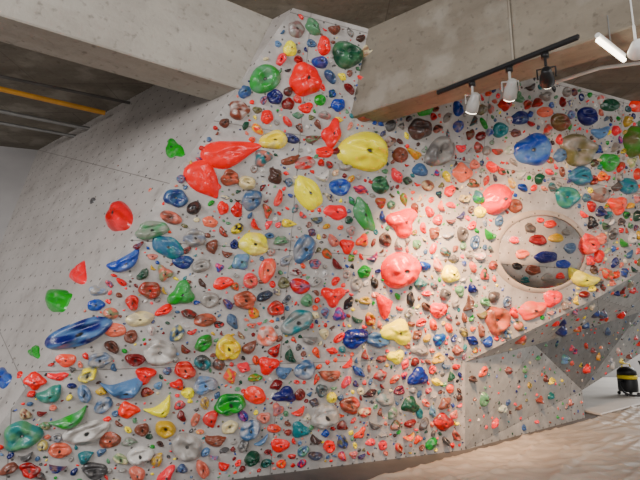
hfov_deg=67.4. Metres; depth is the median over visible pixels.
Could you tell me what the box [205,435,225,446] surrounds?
hold
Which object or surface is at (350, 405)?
hold
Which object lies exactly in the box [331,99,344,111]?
hold
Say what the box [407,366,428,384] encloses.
hold
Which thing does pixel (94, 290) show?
hold
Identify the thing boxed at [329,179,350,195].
hold
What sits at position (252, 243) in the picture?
hold
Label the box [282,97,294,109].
hold
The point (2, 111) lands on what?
pipe
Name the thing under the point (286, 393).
hold
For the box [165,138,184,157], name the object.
hold
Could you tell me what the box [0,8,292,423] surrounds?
wall
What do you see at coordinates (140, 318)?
hold
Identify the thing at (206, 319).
hold
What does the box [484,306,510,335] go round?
hold
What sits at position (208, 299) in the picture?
hold
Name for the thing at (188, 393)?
hold
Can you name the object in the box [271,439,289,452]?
hold
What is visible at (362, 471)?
floor
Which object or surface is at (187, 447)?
hold
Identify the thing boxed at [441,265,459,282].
hold
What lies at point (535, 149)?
hold
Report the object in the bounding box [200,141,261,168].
hold
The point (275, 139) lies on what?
hold
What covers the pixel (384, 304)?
hold
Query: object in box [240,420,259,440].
hold
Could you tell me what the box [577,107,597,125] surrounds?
hold
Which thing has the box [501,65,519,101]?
track spotlight
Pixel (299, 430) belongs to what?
hold
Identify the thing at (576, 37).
track
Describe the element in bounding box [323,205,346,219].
hold
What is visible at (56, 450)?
hold
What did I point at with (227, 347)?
hold
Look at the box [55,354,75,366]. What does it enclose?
hold
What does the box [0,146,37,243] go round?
wall
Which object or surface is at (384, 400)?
hold
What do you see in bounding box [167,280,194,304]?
hold
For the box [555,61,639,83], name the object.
conduit
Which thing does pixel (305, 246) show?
hold
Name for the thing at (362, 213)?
hold
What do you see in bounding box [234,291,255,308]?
hold
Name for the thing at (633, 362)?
wall
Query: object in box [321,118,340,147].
hold
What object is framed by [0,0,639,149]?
ceiling
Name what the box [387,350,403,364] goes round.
hold
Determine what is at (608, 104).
hold
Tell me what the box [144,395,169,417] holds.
hold
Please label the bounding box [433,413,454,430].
hold
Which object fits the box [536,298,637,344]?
wall
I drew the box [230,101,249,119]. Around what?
hold
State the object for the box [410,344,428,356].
hold
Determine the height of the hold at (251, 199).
0.220 m
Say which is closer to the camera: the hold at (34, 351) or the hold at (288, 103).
the hold at (34, 351)
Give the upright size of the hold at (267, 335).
0.223 m
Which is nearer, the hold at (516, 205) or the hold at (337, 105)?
the hold at (337, 105)
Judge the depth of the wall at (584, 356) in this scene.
8.16 m
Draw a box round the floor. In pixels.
[235,406,636,479]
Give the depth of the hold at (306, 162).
5.07 m
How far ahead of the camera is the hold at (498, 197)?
6.01 m
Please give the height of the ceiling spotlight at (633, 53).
0.664 m
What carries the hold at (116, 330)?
attached to the wall at (539, 199)
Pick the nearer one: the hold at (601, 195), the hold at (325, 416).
the hold at (325, 416)
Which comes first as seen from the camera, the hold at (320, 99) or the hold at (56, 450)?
the hold at (56, 450)
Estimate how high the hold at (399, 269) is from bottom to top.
0.428 m
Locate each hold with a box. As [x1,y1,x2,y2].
[0,367,11,388]
[4,420,43,451]
[19,462,40,478]
[23,371,46,389]
[28,345,39,358]
[36,384,60,402]
[44,316,112,349]
[45,289,72,311]
[47,372,68,380]
[48,405,86,428]
[48,442,71,457]
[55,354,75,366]
[62,419,109,444]
[69,261,86,283]
[82,462,107,479]
[87,299,104,310]
[88,352,112,367]
[89,285,107,295]
[99,431,120,447]
[100,377,142,399]
[105,201,132,230]
[105,323,125,336]
[106,250,138,271]
[118,401,140,418]
[125,311,153,326]
[127,446,153,465]
[135,221,168,239]
[135,367,156,384]
[138,282,160,298]
[143,340,175,365]
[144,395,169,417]
[152,236,183,258]
[163,189,187,207]
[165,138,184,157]
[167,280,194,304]
[172,256,192,268]
[172,432,201,461]
[174,361,195,378]
[181,388,193,398]
[183,160,218,198]
[183,229,205,246]
[193,376,217,394]
[194,313,215,326]
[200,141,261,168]
[201,292,218,307]
[202,216,217,227]
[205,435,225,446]
[213,277,233,289]
[214,394,245,415]
[216,334,240,359]
[217,201,228,214]
[220,169,238,185]
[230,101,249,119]
[231,202,241,216]
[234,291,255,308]
[238,232,267,255]
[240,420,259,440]
[242,190,261,210]
[244,386,265,403]
[250,64,280,93]
[257,325,277,345]
[258,258,275,283]
[259,130,286,148]
[259,357,279,374]
[261,110,273,123]
[267,89,282,103]
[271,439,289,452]
[272,386,295,401]
[280,309,312,335]
[281,154,298,164]
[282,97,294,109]
[283,40,296,55]
[289,62,321,96]
[290,278,310,293]
[292,421,309,437]
[293,234,315,263]
[294,175,322,209]
[294,359,314,379]
[295,156,314,169]
[298,102,312,113]
[310,403,339,428]
[314,94,325,105]
[316,146,333,157]
[318,35,330,55]
[319,371,340,381]
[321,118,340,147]
[321,287,344,307]
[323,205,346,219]
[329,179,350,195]
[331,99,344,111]
[332,41,362,68]
[337,131,387,171]
[337,160,351,170]
[339,239,354,254]
[340,396,359,414]
[343,329,368,348]
[353,196,374,230]
[366,332,389,347]
[372,176,389,193]
[375,394,393,406]
[376,294,392,319]
[380,252,420,288]
[380,319,410,344]
[386,208,417,237]
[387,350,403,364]
[392,147,407,162]
[401,396,419,412]
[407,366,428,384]
[408,118,431,139]
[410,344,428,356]
[412,163,427,175]
[417,108,432,115]
[424,136,454,165]
[430,303,447,317]
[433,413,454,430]
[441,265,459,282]
[452,162,472,182]
[474,206,485,217]
[481,184,511,214]
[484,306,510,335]
[493,122,508,137]
[508,199,522,212]
[511,111,528,124]
[514,133,551,165]
[518,301,546,320]
[537,107,552,116]
[543,290,562,307]
[550,113,570,130]
[555,187,580,208]
[559,134,598,166]
[568,166,592,185]
[568,267,600,286]
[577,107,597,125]
[578,233,599,254]
[590,187,609,202]
[591,126,609,138]
[600,99,620,110]
[600,154,619,171]
[607,197,626,215]
[620,178,638,194]
[623,125,639,157]
[629,101,639,111]
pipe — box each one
[0,75,129,103]
[0,86,105,114]
[0,109,89,129]
[0,121,75,136]
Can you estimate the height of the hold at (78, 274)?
0.277 m
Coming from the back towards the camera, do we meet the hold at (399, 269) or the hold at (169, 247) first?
the hold at (399, 269)
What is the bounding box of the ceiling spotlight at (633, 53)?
[627,0,639,60]
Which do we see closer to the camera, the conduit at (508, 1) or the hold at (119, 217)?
the conduit at (508, 1)
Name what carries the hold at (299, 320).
attached to the wall at (539, 199)
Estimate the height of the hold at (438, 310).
0.192 m
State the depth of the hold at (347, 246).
5.32 m
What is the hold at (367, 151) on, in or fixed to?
attached to the wall at (539, 199)
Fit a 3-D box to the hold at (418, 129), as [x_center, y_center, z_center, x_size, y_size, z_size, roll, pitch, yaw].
[1.181,-1.299,5.580,0.338,0.262,0.161,3,-10,-18]
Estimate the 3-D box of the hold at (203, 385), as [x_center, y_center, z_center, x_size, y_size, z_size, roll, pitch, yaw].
[-1.150,1.458,4.825,0.255,0.200,0.110,3,-11,-18]
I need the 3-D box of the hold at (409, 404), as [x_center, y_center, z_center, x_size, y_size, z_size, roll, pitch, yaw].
[1.110,1.993,5.825,0.282,0.209,0.099,5,-11,-26]
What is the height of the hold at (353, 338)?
0.233 m
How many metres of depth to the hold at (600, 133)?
6.73 m
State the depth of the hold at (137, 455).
4.61 m
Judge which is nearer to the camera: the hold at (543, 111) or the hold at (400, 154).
the hold at (400, 154)
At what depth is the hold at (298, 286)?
5.14 m
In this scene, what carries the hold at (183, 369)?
attached to the wall at (539, 199)
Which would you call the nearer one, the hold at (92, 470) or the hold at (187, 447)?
the hold at (92, 470)
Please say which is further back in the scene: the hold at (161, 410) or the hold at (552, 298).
the hold at (552, 298)
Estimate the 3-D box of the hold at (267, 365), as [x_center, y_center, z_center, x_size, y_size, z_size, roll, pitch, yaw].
[-0.540,1.330,5.075,0.240,0.201,0.110,2,-10,-12]
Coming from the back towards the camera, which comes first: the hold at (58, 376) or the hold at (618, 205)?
the hold at (618, 205)
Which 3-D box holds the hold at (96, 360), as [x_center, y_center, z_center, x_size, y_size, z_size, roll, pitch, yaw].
[-2.022,1.108,4.431,0.221,0.153,0.100,4,-11,-23]
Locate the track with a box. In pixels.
[437,34,579,94]
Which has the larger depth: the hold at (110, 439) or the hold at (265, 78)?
the hold at (265, 78)
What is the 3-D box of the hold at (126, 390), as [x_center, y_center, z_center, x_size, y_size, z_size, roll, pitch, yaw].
[-1.872,1.396,4.513,0.396,0.227,0.146,3,-10,-15]
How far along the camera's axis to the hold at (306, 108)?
5.03 m
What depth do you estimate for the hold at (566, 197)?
6.55 m
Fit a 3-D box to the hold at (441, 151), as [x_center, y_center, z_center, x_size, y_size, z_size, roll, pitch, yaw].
[1.447,-1.072,5.720,0.439,0.381,0.168,3,-11,-19]
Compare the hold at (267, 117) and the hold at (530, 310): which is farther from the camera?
the hold at (530, 310)
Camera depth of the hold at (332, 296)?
5.28 m
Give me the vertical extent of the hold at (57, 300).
0.256 m
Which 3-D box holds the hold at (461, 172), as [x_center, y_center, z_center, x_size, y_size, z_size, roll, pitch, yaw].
[1.758,-0.833,5.880,0.323,0.253,0.122,4,-11,-22]
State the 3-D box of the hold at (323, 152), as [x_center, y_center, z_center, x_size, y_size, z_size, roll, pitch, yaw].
[0.057,-0.952,5.171,0.238,0.132,0.062,4,-11,-21]
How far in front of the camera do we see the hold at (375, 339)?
5.54 m
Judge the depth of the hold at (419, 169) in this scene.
5.63 m
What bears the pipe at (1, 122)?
hanging from the ceiling
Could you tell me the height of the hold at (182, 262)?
0.139 m
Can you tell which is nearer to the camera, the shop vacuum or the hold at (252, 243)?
the hold at (252, 243)
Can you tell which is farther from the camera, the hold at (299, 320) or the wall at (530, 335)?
the wall at (530, 335)
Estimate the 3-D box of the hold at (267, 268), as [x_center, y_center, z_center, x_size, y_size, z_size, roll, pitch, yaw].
[-0.548,0.320,5.011,0.187,0.271,0.128,-2,-10,11]
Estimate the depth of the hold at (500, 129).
6.05 m
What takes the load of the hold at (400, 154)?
attached to the wall at (539, 199)
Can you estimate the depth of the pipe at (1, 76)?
6.37 m
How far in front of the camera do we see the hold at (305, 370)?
5.22 m
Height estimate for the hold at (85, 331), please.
0.304 m
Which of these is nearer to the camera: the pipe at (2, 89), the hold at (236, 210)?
the hold at (236, 210)
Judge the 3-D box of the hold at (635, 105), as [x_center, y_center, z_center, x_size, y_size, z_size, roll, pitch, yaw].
[4.645,-1.988,7.017,0.356,0.233,0.108,4,-11,-19]
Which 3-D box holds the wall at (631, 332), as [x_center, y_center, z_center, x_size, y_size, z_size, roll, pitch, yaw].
[5.779,2.037,9.001,2.544,1.375,0.431,6,-12,-30]
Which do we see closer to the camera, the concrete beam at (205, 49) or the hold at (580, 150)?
the concrete beam at (205, 49)
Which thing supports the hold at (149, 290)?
attached to the wall at (539, 199)
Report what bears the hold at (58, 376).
attached to the wall at (539, 199)
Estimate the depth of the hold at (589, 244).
6.75 m
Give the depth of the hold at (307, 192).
5.08 m
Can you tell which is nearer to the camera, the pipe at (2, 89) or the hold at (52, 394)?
the hold at (52, 394)
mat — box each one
[369,405,639,479]
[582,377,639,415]
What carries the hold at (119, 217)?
attached to the wall at (53, 227)
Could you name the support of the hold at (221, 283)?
attached to the wall at (539, 199)
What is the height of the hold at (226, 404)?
0.233 m
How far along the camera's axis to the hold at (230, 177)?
4.76 m
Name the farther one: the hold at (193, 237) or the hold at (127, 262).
the hold at (193, 237)
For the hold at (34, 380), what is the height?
0.168 m
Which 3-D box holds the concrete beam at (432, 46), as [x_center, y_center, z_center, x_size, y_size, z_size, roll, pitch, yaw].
[2.522,-2.106,3.866,6.027,1.010,0.360,-8,-13,38]
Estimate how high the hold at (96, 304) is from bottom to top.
0.115 m
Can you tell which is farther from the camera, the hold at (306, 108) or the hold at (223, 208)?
the hold at (306, 108)
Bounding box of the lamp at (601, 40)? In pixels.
[595,15,625,61]
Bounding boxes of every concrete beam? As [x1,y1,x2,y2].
[0,0,272,99]
[351,0,639,121]
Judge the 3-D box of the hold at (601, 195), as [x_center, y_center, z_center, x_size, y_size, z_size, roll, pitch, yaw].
[4.003,-0.653,6.848,0.426,0.231,0.102,5,-11,-25]
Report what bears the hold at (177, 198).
attached to the wall at (539, 199)
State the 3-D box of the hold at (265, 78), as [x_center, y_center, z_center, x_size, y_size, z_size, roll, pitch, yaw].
[-0.550,-1.635,4.851,0.328,0.310,0.123,3,-10,-16]
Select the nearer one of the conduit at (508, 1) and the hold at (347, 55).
the conduit at (508, 1)
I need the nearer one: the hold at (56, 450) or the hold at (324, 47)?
the hold at (56, 450)
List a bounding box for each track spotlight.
[465,80,480,113]
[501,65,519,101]
[536,51,556,88]
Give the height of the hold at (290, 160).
0.137 m
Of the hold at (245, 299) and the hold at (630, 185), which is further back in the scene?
the hold at (630, 185)
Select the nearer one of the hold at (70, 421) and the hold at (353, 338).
the hold at (70, 421)
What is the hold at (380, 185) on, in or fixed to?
attached to the wall at (539, 199)
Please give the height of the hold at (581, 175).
0.284 m
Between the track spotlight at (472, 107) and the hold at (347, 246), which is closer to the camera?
the track spotlight at (472, 107)
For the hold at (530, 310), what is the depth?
6.45 m
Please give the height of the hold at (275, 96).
0.157 m
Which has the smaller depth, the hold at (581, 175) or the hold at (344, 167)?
the hold at (344, 167)
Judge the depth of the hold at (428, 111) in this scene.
5.60 m
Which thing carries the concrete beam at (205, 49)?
attached to the ceiling
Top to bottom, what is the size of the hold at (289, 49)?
0.164 m
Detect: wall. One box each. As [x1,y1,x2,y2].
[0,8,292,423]
[0,8,639,479]
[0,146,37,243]
[465,345,584,449]
[466,299,594,361]
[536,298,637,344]
[536,312,639,389]
[583,313,639,388]
[598,272,639,311]
[604,354,639,376]
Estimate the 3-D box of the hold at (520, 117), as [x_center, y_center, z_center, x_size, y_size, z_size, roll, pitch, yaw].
[2.572,-1.582,6.185,0.329,0.195,0.078,3,-11,-18]
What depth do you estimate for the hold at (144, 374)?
4.58 m
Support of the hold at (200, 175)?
attached to the wall at (539, 199)
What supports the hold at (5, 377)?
attached to the wall at (53, 227)
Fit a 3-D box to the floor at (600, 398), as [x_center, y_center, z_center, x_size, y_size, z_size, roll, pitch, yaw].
[6.709,3.983,13.490,8.865,0.040,5.833,8,-13,-37]
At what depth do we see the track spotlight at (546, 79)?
3.87 m
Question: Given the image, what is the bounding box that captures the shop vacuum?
[616,360,639,396]
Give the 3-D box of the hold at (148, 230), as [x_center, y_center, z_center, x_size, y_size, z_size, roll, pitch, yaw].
[-1.581,-0.094,4.530,0.315,0.192,0.098,4,-11,-20]
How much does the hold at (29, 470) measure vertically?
0.147 m
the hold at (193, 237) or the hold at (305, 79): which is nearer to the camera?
the hold at (193, 237)
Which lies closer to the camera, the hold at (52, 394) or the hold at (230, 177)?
the hold at (52, 394)
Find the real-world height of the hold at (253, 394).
0.204 m
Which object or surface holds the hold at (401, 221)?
attached to the wall at (539, 199)
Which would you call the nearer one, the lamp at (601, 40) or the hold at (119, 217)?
the lamp at (601, 40)
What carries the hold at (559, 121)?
attached to the wall at (539, 199)
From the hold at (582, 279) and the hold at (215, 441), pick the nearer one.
the hold at (215, 441)
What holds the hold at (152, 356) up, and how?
attached to the wall at (539, 199)
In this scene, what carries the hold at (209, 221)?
attached to the wall at (539, 199)
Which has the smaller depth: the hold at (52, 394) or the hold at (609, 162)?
the hold at (52, 394)
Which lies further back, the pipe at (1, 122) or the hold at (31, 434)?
the pipe at (1, 122)
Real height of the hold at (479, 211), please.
0.148 m
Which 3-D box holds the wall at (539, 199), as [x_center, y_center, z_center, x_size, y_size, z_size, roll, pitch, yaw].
[2.268,0.280,6.228,11.543,4.811,1.173,4,-11,-23]
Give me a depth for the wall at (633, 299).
7.66 m
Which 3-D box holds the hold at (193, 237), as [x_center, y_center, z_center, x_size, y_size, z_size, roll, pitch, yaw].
[-1.222,-0.025,4.677,0.226,0.184,0.120,3,-11,-19]
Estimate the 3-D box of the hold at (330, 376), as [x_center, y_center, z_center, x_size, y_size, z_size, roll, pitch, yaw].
[0.113,1.522,5.370,0.275,0.134,0.084,4,-11,-22]
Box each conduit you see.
[507,0,513,59]
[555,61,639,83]
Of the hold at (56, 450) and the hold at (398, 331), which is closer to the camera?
the hold at (56, 450)
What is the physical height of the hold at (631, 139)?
0.466 m

